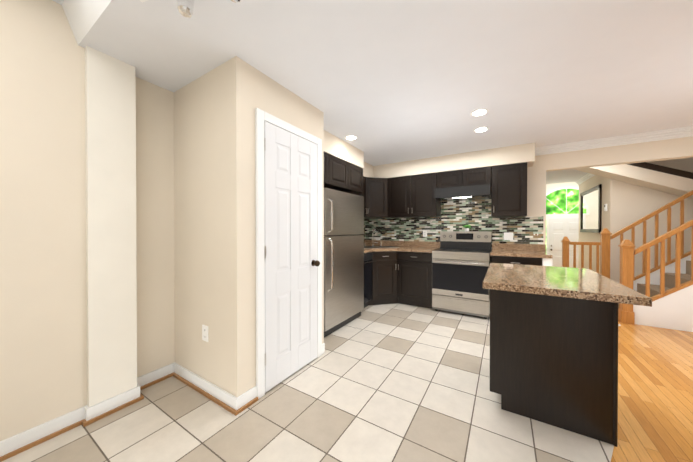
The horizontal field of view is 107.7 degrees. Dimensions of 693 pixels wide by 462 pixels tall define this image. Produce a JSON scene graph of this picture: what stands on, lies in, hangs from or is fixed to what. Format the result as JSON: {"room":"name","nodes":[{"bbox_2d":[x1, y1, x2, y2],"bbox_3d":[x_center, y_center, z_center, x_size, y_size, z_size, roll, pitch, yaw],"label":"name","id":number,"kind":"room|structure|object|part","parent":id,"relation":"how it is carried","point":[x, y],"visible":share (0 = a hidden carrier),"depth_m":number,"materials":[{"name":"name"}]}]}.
{"room":"kitchen","nodes":[
{"label":"kitchen","id":0,"kind":"room"},
{"bbox_2d":[0,0,86,440],"bbox_3d":[-2.344,-0.101,0.779,0.220,2.660,2.150,0,0,32],"label":"wall","id":1,"kind":"structure","parent":0,"point":[43,346],"depth_m":1.48,"materials":[{"name":"beige paint"}]},
{"bbox_2d":[0,343,324,461],"bbox_3d":[1.495,1.167,3.150,4.000,0.095,10.220,0,0,32],"label":"baseboard","id":2,"kind":"structure","parent":1,"relation":"attached to","point":[84,416],"depth_m":1.71,"materials":[{"name":"white wood"}]},
{"bbox_2d":[85,46,136,406],"bbox_3d":[-1.693,0.021,1.788,0.260,2.403,0.250,0,0,32],"label":"wall","id":3,"kind":"structure","parent":0,"point":[110,154],"depth_m":1.71,"materials":[{"name":"beige paint"}]},
{"bbox_2d":[135,77,174,376],"bbox_3d":[-1.605,0.019,2.063,0.120,2.403,0.310,0,0,32],"label":"wall","id":4,"kind":"structure","parent":0,"point":[155,274],"depth_m":2.04,"materials":[{"name":"beige paint"}]},
{"bbox_2d":[174,56,323,396],"bbox_3d":[-0.901,0.017,2.379,0.980,2.403,0.970,0,0,32],"label":"wall","id":5,"kind":"structure","parent":0,"point":[214,209],"depth_m":1.85,"materials":[{"name":"beige paint"}]},
{"bbox_2d":[202,325,207,341],"bbox_3d":[-1.067,0.772,1.909,0.075,0.115,0.008,0,0,32],"label":"outlet","id":6,"kind":"object","parent":5,"relation":"attached to","point":[204,332],"visible":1,"depth_m":1.91,"materials":[{"name":"white plastic"}]},
{"bbox_2d":[255,108,321,398],"bbox_3d":[-0.450,0.166,2.152,0.022,2.109,0.758,0,0,32],"label":"door frame","id":7,"kind":"structure","parent":5,"relation":"attached to","point":[261,116],"depth_m":1.86,"materials":[{"name":"white painted wood"}]},
{"bbox_2d":[264,121,319,392],"bbox_3d":[-0.419,0.194,2.129,0.088,2.028,0.626,0,0,32],"label":"closet door","id":8,"kind":"structure","parent":5,"relation":"in","point":[292,262],"depth_m":2.10,"materials":[{"name":"white paint"}]},
{"bbox_2d":[324,152,331,187],"bbox_3d":[-0.560,-0.750,3.050,0.584,0.370,0.498,0,0,32],"label":"upper cabinet","id":9,"kind":"object","parent":5,"relation":"attached to","point":[327,157],"depth_m":3.05,"materials":[{"name":"brown wood"}]},
{"bbox_2d":[2,303,613,461],"bbox_3d":[-0.068,1.248,1.767,3.050,0.050,6.220,0,0,32],"label":"floor","id":10,"kind":"structure","parent":0,"point":[397,382],"depth_m":1.66,"materials":[{"name":"beige tile"}]},
{"bbox_2d":[324,188,363,337],"bbox_3d":[-0.251,0.353,3.372,0.737,1.720,0.920,0,0,32],"label":"fridge","id":11,"kind":"object","parent":10,"relation":"on","point":[343,260],"visible":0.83,"depth_m":3.13,"materials":[{"name":"silver metal"}]},
{"bbox_2d":[364,252,371,307],"bbox_3d":[0.067,0.771,4.007,0.608,0.875,0.458,0,0,32],"label":"dishwasher","id":12,"kind":"object","parent":10,"relation":"on","point":[367,277],"visible":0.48,"depth_m":3.94,"materials":[{"name":"black plastic"}]},
{"bbox_2d":[364,251,399,304],"bbox_3d":[0.554,0.765,4.503,0.951,0.880,0.893,0,0,32],"label":"base cabinet","id":13,"kind":"object","parent":10,"relation":"on","point":[381,258],"depth_m":4.14,"materials":[{"name":"brown wood"}]},
{"bbox_2d":[372,263,391,298],"bbox_3d":[0.625,0.791,4.108,0.299,0.474,0.298,0,0,32],"label":"door","id":14,"kind":"structure","parent":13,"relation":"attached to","point":[381,276],"depth_m":4.09,"materials":[{"name":"brown wood"}]},
{"bbox_2d":[400,251,431,308],"bbox_3d":[1.198,0.767,4.253,0.605,0.880,0.636,0,0,32],"label":"base cabinet","id":15,"kind":"object","parent":10,"relation":"on","point":[401,272],"depth_m":4.00,"materials":[{"name":"brown wood"}]},
{"bbox_2d":[364,243,439,250],"bbox_3d":[0.770,0.306,4.368,1.457,0.040,0.890,0,0,32],"label":"countertop","id":16,"kind":"structure","parent":15,"relation":"on","point":[367,246],"depth_m":4.16,"materials":[{"name":"brown stone"}]},
{"bbox_2d":[432,231,491,318],"bbox_3d":[1.758,0.610,3.854,0.754,1.200,0.716,0,0,32],"label":"range","id":17,"kind":"object","parent":10,"relation":"on","point":[460,262],"visible":1,"depth_m":3.65,"materials":[{"name":"silver metal"}]},
{"bbox_2d":[463,225,470,230],"bbox_3d":[1.953,-0.048,4.105,0.123,0.109,0.092,0,0,32],"label":"plant pot","id":18,"kind":"object","parent":17,"relation":"on","point":[467,227],"visible":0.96,"depth_m":4.08,"materials":[{"name":"white ceramic"}]},
{"bbox_2d":[490,255,543,265],"bbox_3d":[2.358,0.771,3.556,0.566,0.880,0.594,0,0,32],"label":"base cabinet","id":19,"kind":"object","parent":10,"relation":"on","point":[507,259],"depth_m":3.31,"materials":[{"name":"brown wood"}]},
{"bbox_2d":[490,251,551,258],"bbox_3d":[2.392,0.311,3.517,0.661,0.040,0.620,0,0,32],"label":"countertop","id":20,"kind":"structure","parent":19,"relation":"on","point":[519,254],"depth_m":3.30,"materials":[{"name":"brown stone"}]},
{"bbox_2d":[483,263,651,446],"bbox_3d":[1.375,0.763,1.773,0.680,0.920,1.040,0,0,32],"label":"kitchen island","id":21,"kind":"object","parent":10,"relation":"on","point":[553,345],"visible":1,"depth_m":1.56,"materials":[{"name":"wood"}]},
{"bbox_2d":[324,130,385,177],"bbox_3d":[-0.133,-1.065,3.738,0.599,0.247,2.160,0,0,32],"label":"soffit","id":22,"kind":"structure","parent":0,"point":[335,146],"depth_m":3.47,"materials":[{"name":"beige paint"}]},
{"bbox_2d":[53,0,692,165],"bbox_3d":[1.267,-1.303,0.991,6.120,0.260,6.340,0,0,32],"label":"ceiling","id":23,"kind":"structure","parent":0,"point":[389,81],"depth_m":1.73,"materials":[{"name":"white paint"}]},
{"bbox_2d":[140,0,240,17],"bbox_3d":[-0.734,-1.088,1.172,0.633,0.171,0.078,0,0,17],"label":"track spotlight","id":24,"kind":"object","parent":23,"relation":"attached to","point":[185,8],"visible":1,"depth_m":1.16,"materials":[{"name":"silver metal"}]},
{"bbox_2d":[345,135,357,139],"bbox_3d":[0.060,-1.184,3.216,0.170,0.005,0.170,0,0,32],"label":"recessed light","id":25,"kind":"object","parent":23,"relation":"in","point":[351,137],"visible":1,"depth_m":3.20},
{"bbox_2d":[470,108,488,116],"bbox_3d":[1.325,-1.180,2.522,0.170,0.005,0.170,0,0,32],"label":"recessed light","id":26,"kind":"object","parent":23,"relation":"in","point":[479,112],"visible":1,"depth_m":2.51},
{"bbox_2d":[473,127,488,132],"bbox_3d":[1.572,-1.182,2.958,0.170,0.005,0.170,0,0,32],"label":"recessed light","id":27,"kind":"object","parent":23,"relation":"in","point":[480,129],"visible":1,"depth_m":2.94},
{"bbox_2d":[386,143,534,177],"bbox_3d":[1.454,-1.068,4.262,2.739,0.247,0.349,0,0,32],"label":"soffit","id":28,"kind":"structure","parent":0,"point":[523,153],"depth_m":3.83,"materials":[{"name":"beige paint"}]},
{"bbox_2d":[387,136,692,243],"bbox_3d":[2.962,0.010,3.607,6.000,2.403,0.120,0,0,32],"label":"wall","id":29,"kind":"structure","parent":0,"point":[671,149],"depth_m":3.35,"materials":[{"name":"beige paint"}]},
{"bbox_2d":[329,155,351,191],"bbox_3d":[-0.343,-0.752,3.399,0.584,0.370,0.556,0,0,32],"label":"upper cabinet","id":30,"kind":"object","parent":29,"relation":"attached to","point":[341,169],"depth_m":3.31,"materials":[{"name":"brown wood"}]},
{"bbox_2d":[346,164,363,195],"bbox_3d":[-0.126,-0.755,3.748,0.584,0.370,0.498,0,0,32],"label":"upper cabinet","id":31,"kind":"object","parent":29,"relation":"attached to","point":[357,172],"depth_m":3.68,"materials":[{"name":"brown wood"}]},
{"bbox_2d":[363,177,367,218],"bbox_3d":[0.078,-0.593,4.281,0.367,0.700,0.613,0,0,32],"label":"upper cabinet","id":32,"kind":"object","parent":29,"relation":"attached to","point":[365,196],"depth_m":4.41,"materials":[{"name":"brown wood"}]},
{"bbox_2d":[368,177,391,218],"bbox_3d":[0.495,-0.595,4.664,0.670,0.700,0.668,0,0,32],"label":"upper cabinet","id":33,"kind":"object","parent":29,"relation":"attached to","point":[379,189],"depth_m":4.49,"materials":[{"name":"brown wood"}]},
{"bbox_2d":[392,173,439,217],"bbox_3d":[1.151,-0.594,4.433,0.883,0.700,0.367,0,0,32],"label":"upper cabinet","id":34,"kind":"object","parent":29,"relation":"attached to","point":[412,196],"depth_m":4.26,"materials":[{"name":"brown wood"}]},
{"bbox_2d":[434,184,490,200],"bbox_3d":[1.819,-0.581,3.943,0.756,0.156,0.488,0,0,32],"label":"range hood","id":35,"kind":"object","parent":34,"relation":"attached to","point":[465,192],"visible":0.98,"depth_m":3.75,"materials":[{"name":"black metal"}]},
{"bbox_2d":[436,169,467,188],"bbox_3d":[1.724,-0.804,4.094,0.438,0.275,0.334,0,0,32],"label":"upper cabinet","id":36,"kind":"object","parent":29,"relation":"attached to","point":[458,178],"depth_m":3.94,"materials":[{"name":"brown wood"}]},
{"bbox_2d":[364,198,542,249],"bbox_3d":[1.599,-0.103,4.378,2.870,0.980,0.009,0,0,32],"label":"tile backsplash","id":37,"kind":"structure","parent":29,"relation":"attached to","point":[458,215],"depth_m":4.20,"materials":[{"name":"tile"}]},
{"bbox_2d":[504,232,512,239],"bbox_3d":[2.456,0.080,3.835,0.120,0.115,0.012,0,0,32],"label":"outlet","id":38,"kind":"object","parent":37,"relation":"attached to","point":[508,235],"visible":1,"depth_m":3.83,"materials":[{"name":"white plastic"}]},
{"bbox_2d":[368,239,545,250],"bbox_3d":[1.606,0.236,4.359,2.886,0.100,0.020,0,0,32],"label":"backsplash","id":39,"kind":"structure","parent":29,"relation":"attached to","point":[375,243],"depth_m":3.93,"materials":[{"name":"brown stone"}]},
{"bbox_2d":[468,167,491,187],"bbox_3d":[1.997,-0.803,3.924,0.438,0.275,0.334,0,0,32],"label":"upper cabinet","id":40,"kind":"object","parent":29,"relation":"attached to","point":[476,176],"depth_m":3.74,"materials":[{"name":"brown wood"}]},
{"bbox_2d":[491,162,526,216],"bbox_3d":[2.367,-0.574,3.695,0.426,0.730,0.334,0,0,32],"label":"upper cabinet","id":41,"kind":"object","parent":29,"relation":"attached to","point":[509,182],"depth_m":3.55,"materials":[{"name":"brown wood"}]},
{"bbox_2d":[535,126,692,155],"bbox_3d":[4.071,-1.134,2.789,3.260,0.099,0.085,0,0,32],"label":"crown molding","id":42,"kind":"structure","parent":29,"relation":"attached to","point":[675,133],"depth_m":3.18,"materials":[{"name":"beige paint"}]},
{"bbox_2d":[546,182,578,267],"bbox_3d":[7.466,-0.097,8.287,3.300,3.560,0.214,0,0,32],"label":"door","id":43,"kind":"structure","parent":0,"point":[562,210],"depth_m":8.42,"materials":[{"name":"white paint"}]},
{"bbox_2d":[546,169,587,183],"bbox_3d":[5.165,-1.275,4.584,3.300,0.060,3.880,0,0,32],"label":"ceiling","id":44,"kind":"structure","parent":0,"point":[564,176],"depth_m":5.81,"materials":[{"name":"beige paint"}]},
{"bbox_2d":[575,173,594,184],"bbox_3d":[5.248,-1.204,5.445,0.070,0.090,2.330,0,0,32],"label":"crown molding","id":45,"kind":"structure","parent":44,"relation":"attached to","point":[587,176],"depth_m":5.78,"materials":[{"name":"white wood"}]},
{"bbox_2d":[578,175,607,273],"bbox_3d":[5.365,0.225,5.494,0.152,2.950,2.140,0,0,32],"label":"wall","id":46,"kind":"structure","parent":0,"point":[592,182],"depth_m":5.38,"materials":[{"name":"beige paint"}]},
{"bbox_3d":[5.324,-0.441,5.539,0.030,0.940,1.460,0,0,32],"label":"mirror frame","id":47,"kind":"part","parent":46,"relation":"part of","materials":[{"name":"black wood"}]},
{"bbox_2d":[574,162,692,198],"bbox_3d":[5.104,-0.799,4.016,2.400,1.404,0.385,0,0,32],"label":"soffit","id":48,"kind":"structure","parent":0,"point":[673,181],"depth_m":4.01,"materials":[{"name":"paint"}]},
{"bbox_2d":[608,158,692,282],"bbox_3d":[5.579,0.234,4.029,2.000,2.950,0.120,0,0,32],"label":"wall","id":49,"kind":"structure","parent":0,"point":[628,204],"depth_m":4.31,"materials":[{"name":"beige paint"}]},
{"bbox_2d":[611,308,692,461],"bbox_3d":[2.723,1.254,0.772,3.400,0.050,7.480,0,0,32],"label":"floor","id":50,"kind":"structure","parent":0,"point":[655,394],"depth_m":1.88,"materials":[{"name":"brown wood"}]},
{"bbox_2d":[618,251,692,331],"bbox_3d":[5.207,0.018,2.999,2.815,2.395,1.056,0,0,32],"label":"steps","id":51,"kind":"structure","parent":50,"relation":"on","point":[671,307],"depth_m":3.20,"materials":[{"name":"white paint"}]},
{"bbox_2d":[561,190,692,324],"bbox_3d":[4.959,-0.441,3.151,3.360,3.309,1.124,0,0,32],"label":"stair railing","id":52,"kind":"object","parent":51,"relation":"on","point":[628,253],"visible":0.69,"depth_m":3.72,"materials":[{"name":"brown wood"}]}
]}

